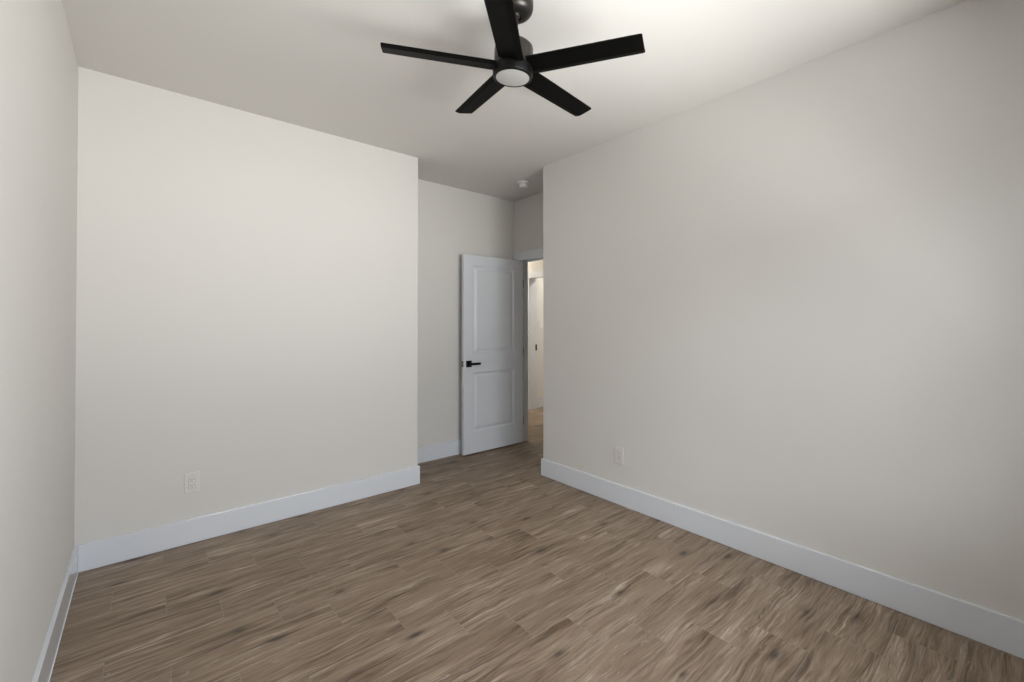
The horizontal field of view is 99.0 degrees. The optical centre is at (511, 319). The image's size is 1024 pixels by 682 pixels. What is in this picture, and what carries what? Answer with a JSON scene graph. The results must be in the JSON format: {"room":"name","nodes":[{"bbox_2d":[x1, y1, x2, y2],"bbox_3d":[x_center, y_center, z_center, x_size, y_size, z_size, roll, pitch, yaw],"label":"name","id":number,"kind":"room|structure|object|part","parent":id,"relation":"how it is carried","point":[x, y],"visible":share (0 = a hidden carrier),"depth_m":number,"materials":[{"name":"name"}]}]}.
{"room":"empty bedroom","nodes":[
{"label":"empty bedroom","id":0,"kind":"room"},
{"bbox_2d":[0,0,77,681],"bbox_3d":[-1.182,-0.021,0.867,0.130,2.740,4.047,0,-1,-40],"label":"wall","id":1,"kind":"structure","parent":0,"point":[39,65],"depth_m":1.47,"materials":[{"name":"white paint"}]},
{"bbox_2d":[31,545,78,681],"bbox_3d":[-1.128,1.275,0.907,0.019,0.147,3.797,0,-1,-40],"label":"baseboard","id":2,"kind":"structure","parent":1,"relation":"attached to","point":[46,661],"depth_m":1.80,"materials":[{"name":"white paint"}]},
{"bbox_2d":[74,66,417,545],"bbox_3d":[-1.731,0.000,3.208,2.043,2.740,0.485,0,-1,-40],"label":"wall","id":3,"kind":"structure","parent":0,"point":[247,283],"depth_m":2.82,"materials":[{"name":"white paint"}]},
{"bbox_2d":[184,471,199,493],"bbox_3d":[-1.962,1.000,2.683,0.078,0.125,0.009,0,-1,-40],"label":"electrical outlet","id":4,"kind":"object","parent":3,"relation":"attached to","point":[191,480],"visible":1,"depth_m":2.68,"materials":[{"name":"white plastic"}]},
{"bbox_2d":[189,477,194,488],"bbox_3d":[-1.961,1.000,2.681,0.034,0.068,0.004,0,-1,-40],"label":"receptacle","id":5,"kind":"object","parent":4,"relation":"attached to","point":[191,479],"depth_m":2.68,"materials":[{"name":"white plastic"}]},
{"bbox_2d":[78,466,419,571],"bbox_3d":[-1.557,1.294,3.015,2.043,0.147,0.016,0,-1,-40],"label":"baseboard","id":6,"kind":"structure","parent":3,"relation":"attached to","point":[111,550],"depth_m":2.80,"materials":[{"name":"white paint"}]},
{"bbox_2d":[418,179,513,447],"bbox_3d":[-0.574,0.012,4.576,1.729,2.740,0.120,0,-1,-40],"label":"wall","id":7,"kind":"structure","parent":0,"point":[453,222],"depth_m":4.42,"materials":[{"name":"white paint"}]},
{"bbox_2d":[417,439,461,463],"bbox_3d":[-0.542,1.307,4.503,1.458,0.147,0.016,0,-1,-40],"label":"baseboard","id":8,"kind":"structure","parent":7,"relation":"attached to","point":[446,449],"depth_m":4.34,"materials":[{"name":"white paint"}]},
{"bbox_2d":[62,0,965,200],"bbox_3d":[0.395,-1.407,4.656,7.420,0.100,7.800,0,-1,-40],"label":"ceiling","id":9,"kind":"structure","parent":0,"point":[318,65],"depth_m":2.33,"materials":[{"name":"white paint"}]},
{"bbox_2d":[380,0,644,115],"bbox_3d":[0.012,-1.214,1.935,1.060,0.335,1.068,0,-1,-40],"label":"ceiling fan","id":10,"kind":"object","parent":9,"relation":"hanging from","point":[514,64],"visible":1,"depth_m":1.83,"materials":[{"name":"black metal"}]},
{"bbox_3d":[-0.305,-1.109,1.846,0.472,0.047,0.107,0,-1,-11],"label":"blade","id":11,"kind":"part","parent":10,"relation":"part of","materials":[{"name":"black wood"}]},
{"bbox_3d":[-0.149,-1.115,2.183,0.108,0.056,0.472,0,-1,-29],"label":"blade","id":12,"kind":"part","parent":10,"relation":"part of","materials":[{"name":"black wood"}]},
{"bbox_3d":[-0.030,-1.084,1.593,0.107,0.051,0.472,0,-1,6],"label":"blade","id":13,"kind":"part","parent":10,"relation":"part of","materials":[{"name":"black wood"}]},
{"bbox_3d":[0.218,-1.094,2.139,0.108,0.021,0.472,0,-1,43],"label":"blade","id":14,"kind":"part","parent":10,"relation":"part of","materials":[{"name":"black wood"}]},
{"bbox_3d":[0.292,-1.075,1.778,0.472,0.054,0.108,0,-1,24],"label":"blade","id":15,"kind":"part","parent":10,"relation":"part of","materials":[{"name":"black wood"}]},
{"bbox_2d":[518,181,529,187],"bbox_3d":[0.116,-1.334,4.337,0.122,0.052,0.122,0,-1,-40],"label":"smoke detector","id":16,"kind":"object","parent":9,"relation":"attached to","point":[522,184],"visible":1,"depth_m":4.30,"materials":[{"name":"white plastic"}]},
{"bbox_2d":[514,192,542,252],"bbox_3d":[0.402,0.013,4.654,0.135,2.740,1.017,0,-1,-40],"label":"wall","id":17,"kind":"structure","parent":0,"point":[528,211],"depth_m":4.82,"materials":[{"name":"white paint"}]},
{"bbox_2d":[462,254,522,455],"bbox_3d":[-0.190,0.353,4.680,0.820,2.033,0.127,0,-1,-40],"label":"door","id":18,"kind":"structure","parent":17,"relation":"in","point":[492,288],"depth_m":4.64,"materials":[{"name":"white paint"}]},
{"bbox_2d":[513,247,542,440],"bbox_3d":[0.383,0.309,4.674,0.167,2.147,0.997,0,-1,-40],"label":"trim","id":19,"kind":"structure","parent":17,"relation":"attached to","point":[532,255],"depth_m":5.01,"materials":[{"name":"white paint"}]},
{"bbox_3d":[0.441,0.309,4.723,0.016,2.147,0.997,0,-1,-40],"label":"hall casing","id":20,"kind":"part","parent":19,"relation":"part of","materials":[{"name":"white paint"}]},
{"bbox_2d":[528,260,542,271],"bbox_3d":[0.844,0.027,6.261,0.150,2.740,4.700,0,-1,-40],"label":"wall","id":21,"kind":"structure","parent":0,"point":[535,265],"depth_m":6.73,"materials":[{"name":"white paint"}]},
{"bbox_2d":[528,270,542,409],"bbox_3d":[0.593,0.325,6.545,0.166,2.147,0.987,0,-1,-40],"label":"trim","id":22,"kind":"structure","parent":21,"relation":"attached to","point":[533,276],"depth_m":6.84,"materials":[{"name":"white paint"}]},
{"bbox_2d":[50,407,1023,681],"bbox_3d":[0.395,1.433,4.630,7.420,0.100,7.800,0,-1,-40],"label":"floor","id":23,"kind":"structure","parent":0,"point":[490,567],"depth_m":2.08,"materials":[{"name":"brown wood"}]},
{"bbox_2d":[537,278,542,397],"bbox_3d":[1.017,0.039,7.609,1.850,2.740,0.120,0,-1,-40],"label":"wall","id":24,"kind":"structure","parent":0,"point":[539,281],"depth_m":7.05,"materials":[{"name":"white paint"}]},
{"bbox_2d":[537,397,542,407],"bbox_3d":[1.023,1.334,7.513,1.750,0.147,0.016,0,-1,-40],"label":"baseboard","id":25,"kind":"structure","parent":24,"relation":"attached to","point":[539,400],"depth_m":7.02,"materials":[{"name":"white paint"}]},
{"bbox_2d":[539,320,542,327],"bbox_3d":[0.466,0.069,7.060,0.074,0.120,0.010,0,-1,-40],"label":"light switch","id":26,"kind":"object","parent":24,"relation":"attached to","point":[540,321],"visible":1,"depth_m":7.06,"materials":[{"name":"white plastic"}]},
{"bbox_2d":[543,0,1023,620],"bbox_3d":[1.622,-0.004,2.797,0.657,2.740,3.395,0,-1,-40],"label":"wall","id":27,"kind":"structure","parent":0,"point":[792,300],"depth_m":2.26,"materials":[{"name":"white paint"}]},
{"bbox_2d":[615,446,623,464],"bbox_3d":[0.797,1.009,3.253,0.009,0.125,0.078,0,-1,-40],"label":"electrical outlet","id":28,"kind":"object","parent":27,"relation":"attached to","point":[619,452],"visible":1,"depth_m":3.25,"materials":[{"name":"white plastic"}]},
{"bbox_2d":[617,451,620,460],"bbox_3d":[0.795,1.009,3.252,0.004,0.068,0.034,0,-1,-40],"label":"receptacle","id":29,"kind":"object","parent":28,"relation":"attached to","point":[618,452],"depth_m":3.25,"materials":[{"name":"white plastic"}]},
{"bbox_2d":[541,458,1023,658],"bbox_3d":[1.317,1.290,2.625,0.016,0.147,3.281,0,-1,-40],"label":"baseboard","id":30,"kind":"structure","parent":27,"relation":"attached to","point":[1000,631],"depth_m":2.25,"materials":[{"name":"white paint"}]}
]}

